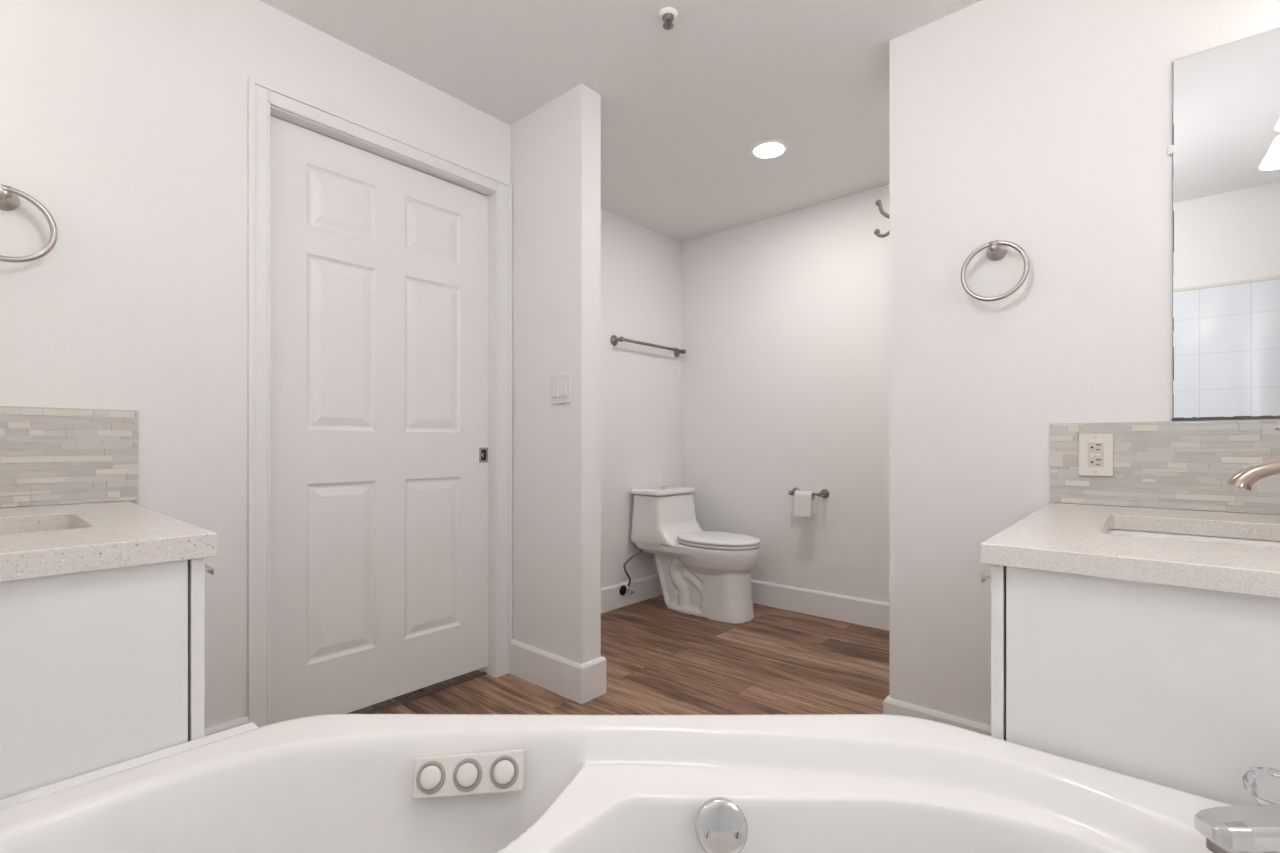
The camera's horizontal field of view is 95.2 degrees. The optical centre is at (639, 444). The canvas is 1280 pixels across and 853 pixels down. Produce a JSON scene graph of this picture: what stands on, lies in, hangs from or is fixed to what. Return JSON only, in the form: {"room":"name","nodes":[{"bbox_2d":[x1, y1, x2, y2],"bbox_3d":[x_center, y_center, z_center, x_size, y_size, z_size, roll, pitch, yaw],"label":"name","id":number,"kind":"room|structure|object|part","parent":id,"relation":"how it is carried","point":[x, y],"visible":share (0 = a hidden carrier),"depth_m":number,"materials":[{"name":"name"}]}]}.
{"room":"bathroom","nodes":[
{"label":"bathroom","id":0,"kind":"room"},
{"bbox_2d":[0,0,509,728],"bbox_3d":[-1.280,-0.198,1.800,0.140,2.355,2.030,0,0,41],"label":"wall","id":1,"kind":"structure","parent":0,"point":[125,120],"depth_m":1.64,"materials":[{"name":"white paint"}]},
{"bbox_2d":[0,184,57,262],"bbox_3d":[-1.509,-0.524,1.386,0.060,0.188,0.179,0,0,41],"label":"towel ring","id":2,"kind":"object","parent":1,"relation":"attached to","point":[9,199],"visible":1,"depth_m":1.41,"materials":[{"name":"silver metal"}]},
{"bbox_2d":[0,406,137,507],"bbox_3d":[-1.269,0.030,1.041,0.874,0.244,0.700,0,0,41],"label":"backsplash","id":3,"kind":"structure","parent":1,"relation":"attached to","point":[49,456],"depth_m":1.48,"materials":[{"name":"grey tile"}]},
{"bbox_2d":[205,716,248,735],"bbox_3d":[-1.288,0.905,1.672,0.016,0.150,0.286,0,0,41],"label":"baseboard","id":4,"kind":"structure","parent":1,"relation":"attached to","point":[244,720],"depth_m":1.74,"materials":[{"name":"white paint"}]},
{"bbox_2d":[270,115,487,723],"bbox_3d":[-0.932,-0.055,2.184,0.038,1.998,0.889,0,0,41],"label":"door","id":5,"kind":"structure","parent":1,"relation":"in","point":[379,265],"depth_m":2.12,"materials":[{"name":"white paint"}]},
{"bbox_2d":[247,77,511,727],"bbox_3d":[-0.875,-0.069,2.146,0.018,2.098,0.971,0,0,41],"label":"door frame","id":6,"kind":"structure","parent":1,"relation":"attached to","point":[261,95],"depth_m":1.82,"materials":[{"name":"white paint"}]},
{"bbox_2d":[510,83,600,663],"bbox_3d":[-0.482,-0.198,2.519,0.780,2.355,0.102,0,0,41],"label":"wall","id":7,"kind":"structure","parent":0,"point":[555,149],"depth_m":2.31,"materials":[{"name":"white paint"}]},
{"bbox_2d":[550,373,570,403],"bbox_3d":[-0.315,-0.218,2.297,0.116,0.116,0.014,0,0,41],"label":"light switch","id":8,"kind":"object","parent":7,"relation":"attached to","point":[560,384],"visible":1,"depth_m":2.29,"materials":[{"name":"white plastic"}]},
{"bbox_2d":[510,574,889,703],"bbox_3d":[0.380,0.908,2.790,1.724,0.143,1.676,0,0,41],"label":"baseboard","id":9,"kind":"structure","parent":7,"relation":"attached to","point":[870,613],"depth_m":3.14,"materials":[{"name":"white paint"}]},
{"bbox_2d":[346,595,889,714],"bbox_3d":[0.209,1.005,1.669,3.140,0.050,3.790,0,0,41],"label":"floor","id":10,"kind":"structure","parent":0,"point":[660,660],"depth_m":2.50,"materials":[{"name":"brown wood"}]},
{"bbox_2d":[0,558,213,799],"bbox_3d":[-1.279,0.586,1.041,0.857,0.788,0.684,0,0,41],"label":"vanity cabinet","id":11,"kind":"object","parent":10,"relation":"on","point":[99,669],"visible":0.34,"depth_m":0.90,"materials":[{"name":"white paint"}]},
{"bbox_2d":[0,501,216,581],"bbox_3d":[-1.276,0.172,1.033,0.874,0.040,0.678,0,0,41],"label":"countertop","id":12,"kind":"structure","parent":11,"relation":"on","point":[61,539],"depth_m":0.97,"materials":[{"name":"beige stone"}]},
{"bbox_3d":[-0.858,0.552,1.087,0.282,0.716,0.019,0,0,41],"label":"door","id":13,"kind":"part","parent":11,"relation":"part of","materials":[{"name":"white paint"}]},
{"bbox_3d":[-0.802,0.226,1.065,0.100,0.012,0.021,0,0,41],"label":"handle","id":14,"kind":"part","parent":11,"relation":"part of","materials":[{"name":"silver metal"}]},
{"bbox_2d":[0,722,257,808],"bbox_3d":[-0.924,0.740,0.763,0.041,0.481,0.735,0,0,41],"label":"ledge","id":15,"kind":"object","parent":10,"relation":"on","point":[96,774],"visible":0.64,"depth_m":0.91,"materials":[{"name":"white paint"}]},
{"bbox_2d":[361,672,486,713],"bbox_3d":[-0.932,0.977,2.184,0.022,0.006,0.829,0,0,41],"label":"floor guide","id":16,"kind":"object","parent":10,"relation":"on","point":[437,689],"visible":0.64,"depth_m":2.28,"materials":[{"name":"brown metal"}]},
{"bbox_2d":[0,714,1234,852],"bbox_3d":[-0.001,0.725,0.502,1.691,0.470,1.525,0,0,41],"label":"bathtub","id":17,"kind":"object","parent":10,"relation":"on","point":[329,783],"visible":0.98,"depth_m":0.91,"materials":[{"name":"white plastic"}]},
{"bbox_3d":[-0.279,0.540,0.958,0.180,0.073,0.044,0,0,-1],"label":"control panel","id":18,"kind":"part","parent":17,"relation":"part of","materials":[{"name":"beige plastic"}]},
{"bbox_3d":[0.120,0.564,0.863,0.077,0.078,0.048,0,0,3],"label":"overflow plate","id":19,"kind":"part","parent":17,"relation":"part of","materials":[{"name":"silver metal"}]},
{"bbox_2d":[1194,804,1279,852],"bbox_3d":[0.745,0.458,0.674,0.177,0.066,0.068,0,0,2],"label":"tub spout","id":20,"kind":"object","parent":17,"relation":"on","point":[1240,828],"visible":1,"depth_m":0.67,"materials":[{"name":"silver metal"}]},
{"bbox_2d":[1242,767,1279,804],"bbox_3d":[0.807,0.456,0.740,0.063,0.081,0.060,0,0,41],"label":"tap","id":21,"kind":"object","parent":17,"relation":"on","point":[1262,783],"visible":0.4,"depth_m":0.74,"materials":[{"name":"clear plastic"}]},
{"bbox_2d":[631,486,760,623],"bbox_3d":[0.351,0.622,3.457,0.779,0.716,0.398,0,0,41],"label":"toilet","id":22,"kind":"object","parent":10,"relation":"on","point":[706,574],"visible":1,"depth_m":3.37,"materials":[{"name":"white ceramic"}]},
{"bbox_3d":[0.149,0.287,3.633,0.243,0.033,0.388,0,0,41],"label":"tank lid","id":23,"kind":"part","parent":22,"relation":"part of","materials":[{"name":"white ceramic"}]},
{"bbox_3d":[0.457,0.563,3.365,0.493,0.016,0.366,0,0,41],"label":"seat","id":24,"kind":"part","parent":22,"relation":"part of","materials":[{"name":"white plastic"}]},
{"bbox_3d":[0.456,0.537,3.365,0.500,0.027,0.372,0,0,41],"label":"seat lid","id":25,"kind":"part","parent":22,"relation":"part of","materials":[{"name":"white plastic"}]},
{"bbox_2d":[981,565,1279,805],"bbox_3d":[1.168,0.592,1.107,0.755,0.776,0.914,0,0,41],"label":"vanity cabinet","id":26,"kind":"object","parent":10,"relation":"on","point":[1175,687],"visible":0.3,"depth_m":0.87,"materials":[{"name":"white paint"}]},
{"bbox_3d":[0.646,0.240,1.068,0.021,0.012,0.100,0,0,41],"label":"handle","id":27,"kind":"part","parent":26,"relation":"part of","materials":[{"name":"silver metal"}]},
{"bbox_3d":[0.705,0.558,1.105,0.019,0.704,0.302,0,0,41],"label":"door","id":28,"kind":"part","parent":26,"relation":"part of","materials":[{"name":"white paint"}]},
{"bbox_2d":[980,502,1279,598],"bbox_3d":[1.166,0.185,1.099,0.748,0.035,0.930,0,0,41],"label":"countertop","id":29,"kind":"structure","parent":26,"relation":"on","point":[1068,538],"depth_m":0.96,"materials":[{"name":"beige stone"}]},
{"bbox_2d":[1107,529,1279,547],"bbox_3d":[1.119,0.279,1.147,0.367,0.150,0.444,0,0,41],"label":"sink","id":30,"kind":"object","parent":29,"relation":"in","point":[1266,543],"visible":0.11,"depth_m":1.30,"materials":[{"name":"white ceramic"}]},
{"bbox_2d":[1226,426,1279,490],"bbox_3d":[1.227,0.067,1.053,0.241,0.203,0.056,0,0,41],"label":"faucet","id":31,"kind":"object","parent":29,"relation":"on","point":[1247,477],"visible":1,"depth_m":1.10,"materials":[{"name":"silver metal"}]},
{"bbox_3d":[1.220,0.058,1.059,0.222,0.065,0.043,0,0,41],"label":"spout","id":32,"kind":"part","parent":31,"relation":"part of","materials":[{"name":"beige metal"}]},
{"bbox_2d":[260,0,981,242],"bbox_3d":[0.209,-1.415,1.669,3.140,0.080,3.790,0,0,41],"label":"ceiling","id":33,"kind":"structure","parent":0,"point":[684,107],"depth_m":2.18,"materials":[{"name":"white paint"}]},
{"bbox_2d":[659,7,677,29],"bbox_3d":[0.090,-1.355,1.867,0.061,0.040,0.061,0,0,41],"label":"sprinkler","id":34,"kind":"object","parent":33,"relation":"attached to","point":[667,14],"visible":1,"depth_m":1.86,"materials":[{"name":"white paint"}]},
{"bbox_2d":[750,140,787,158],"bbox_3d":[0.602,-1.372,2.725,0.172,0.006,0.172,0,0,41],"label":"recessed light","id":35,"kind":"object","parent":33,"relation":"in","point":[769,149],"visible":1,"depth_m":2.72,"materials":[{"name":"white paint"}]},
{"bbox_2d":[754,143,783,156],"bbox_3d":[0.602,-1.372,2.725,0.133,0.004,0.133,0,0,41],"label":"diffuser","id":36,"kind":"object","parent":35,"relation":"attached to","point":[760,149],"depth_m":2.72,"materials":[{"name":"white plastic"}]},
{"bbox_2d":[601,209,680,587],"bbox_3d":[-0.268,-0.198,3.434,0.100,2.355,1.758,0,0,41],"label":"wall","id":37,"kind":"structure","parent":0,"point":[641,266],"depth_m":3.63,"materials":[{"name":"white paint"}]},
{"bbox_2d":[619,549,642,595],"bbox_3d":[-0.037,0.758,3.528,0.171,0.304,0.083,0,0,-38],"label":"supply valve","id":38,"kind":"object","parent":37,"relation":"attached to","point":[623,589],"visible":0.9,"depth_m":3.49,"materials":[{"name":"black metal"}]},
{"bbox_2d":[610,335,685,356],"bbox_3d":[0.075,-0.620,3.691,0.078,0.063,0.673,0,0,41],"label":"towel bar","id":39,"kind":"object","parent":37,"relation":"attached to","point":[614,340],"visible":1,"depth_m":3.60,"materials":[{"name":"silver metal"}]},
{"bbox_3d":[-0.126,-0.620,3.461,0.078,0.063,0.063,0,0,41],"label":"post","id":40,"kind":"part","parent":39,"relation":"part of","materials":[{"name":"silver metal"}]},
{"bbox_3d":[0.275,-0.620,3.921,0.078,0.063,0.063,0,0,41],"label":"post","id":41,"kind":"part","parent":39,"relation":"part of","materials":[{"name":"silver metal"}]},
{"bbox_2d":[681,184,889,602],"bbox_3d":[1.008,-0.198,3.420,1.841,2.355,0.100,0,0,41],"label":"wall","id":42,"kind":"structure","parent":0,"point":[785,318],"depth_m":3.43,"materials":[{"name":"white paint"}]},
{"bbox_2d":[788,488,828,497],"bbox_3d":[0.956,0.280,3.342,0.228,0.053,0.088,0,0,41],"label":"toilet paper holder","id":43,"kind":"object","parent":42,"relation":"attached to","point":[824,493],"visible":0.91,"depth_m":3.30,"materials":[{"name":"silver metal"}]},
{"bbox_3d":[0.890,0.280,3.400,0.053,0.053,0.088,0,0,41],"label":"post","id":44,"kind":"part","parent":43,"relation":"part of","materials":[{"name":"silver metal"}]},
{"bbox_2d":[794,490,814,516],"bbox_3d":[0.935,0.337,3.322,0.102,0.143,0.055,0,0,41],"label":"toilet paper roll","id":45,"kind":"object","parent":43,"relation":"on","point":[802,500],"visible":1,"depth_m":3.30,"materials":[{"name":"white paper"}]},
{"bbox_3d":[1.022,0.280,3.284,0.053,0.053,0.088,0,0,41],"label":"post","id":46,"kind":"part","parent":43,"relation":"part of","materials":[{"name":"silver metal"}]},
{"bbox_2d":[890,0,1279,725],"bbox_3d":[1.373,-0.198,1.603,1.299,2.355,0.100,0,0,41],"label":"wall","id":47,"kind":"structure","parent":0,"point":[1042,127],"depth_m":1.76,"materials":[{"name":"white paint"}]},
{"bbox_2d":[874,200,889,237],"bbox_3d":[0.878,-0.810,2.087,0.084,0.140,0.045,0,0,41],"label":"robe hook","id":48,"kind":"object","parent":47,"relation":"attached to","point":[878,203],"visible":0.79,"depth_m":2.09,"materials":[{"name":"silver metal"}]},
{"bbox_2d":[883,695,990,735],"bbox_3d":[1.387,0.922,2.263,0.485,0.116,1.146,0,0,41],"label":"baseboard","id":49,"kind":"structure","parent":47,"relation":"attached to","point":[891,706],"depth_m":1.90,"materials":[{"name":"white paint"}]},
{"bbox_2d":[960,240,1029,301],"bbox_3d":[1.070,-0.522,1.761,0.179,0.188,0.060,0,0,41],"label":"towel ring","id":50,"kind":"object","parent":47,"relation":"attached to","point":[996,250],"visible":1,"depth_m":1.75,"materials":[{"name":"silver metal"}]},
{"bbox_2d":[1050,419,1279,514],"bbox_3d":[1.166,0.054,1.099,0.748,0.228,0.930,0,0,41],"label":"backsplash","id":51,"kind":"structure","parent":47,"relation":"attached to","point":[1186,465],"depth_m":1.51,"materials":[{"name":"grey tile"}]},
{"bbox_2d":[1078,433,1113,475],"bbox_3d":[1.260,0.029,1.616,0.077,0.117,0.011,0,0,41],"label":"electrical outlet","id":52,"kind":"object","parent":51,"relation":"attached to","point":[1095,451],"visible":1,"depth_m":1.61,"materials":[{"name":"beige plastic"}]},
{"bbox_2d":[1088,443,1102,466],"bbox_3d":[1.258,0.029,1.613,0.033,0.067,0.002,0,0,41],"label":"receptacle","id":53,"kind":"object","parent":52,"relation":"attached to","point":[1095,450],"depth_m":1.61,"materials":[{"name":"beige plastic"}]},
{"bbox_2d":[1168,24,1279,420],"bbox_3d":[1.564,-0.532,1.363,0.493,0.940,0.009,0,0,41],"label":"mirror","id":54,"kind":"object","parent":47,"relation":"attached to","point":[1225,149],"visible":1,"depth_m":1.45,"materials":[{"name":"white mirror"}]}
]}

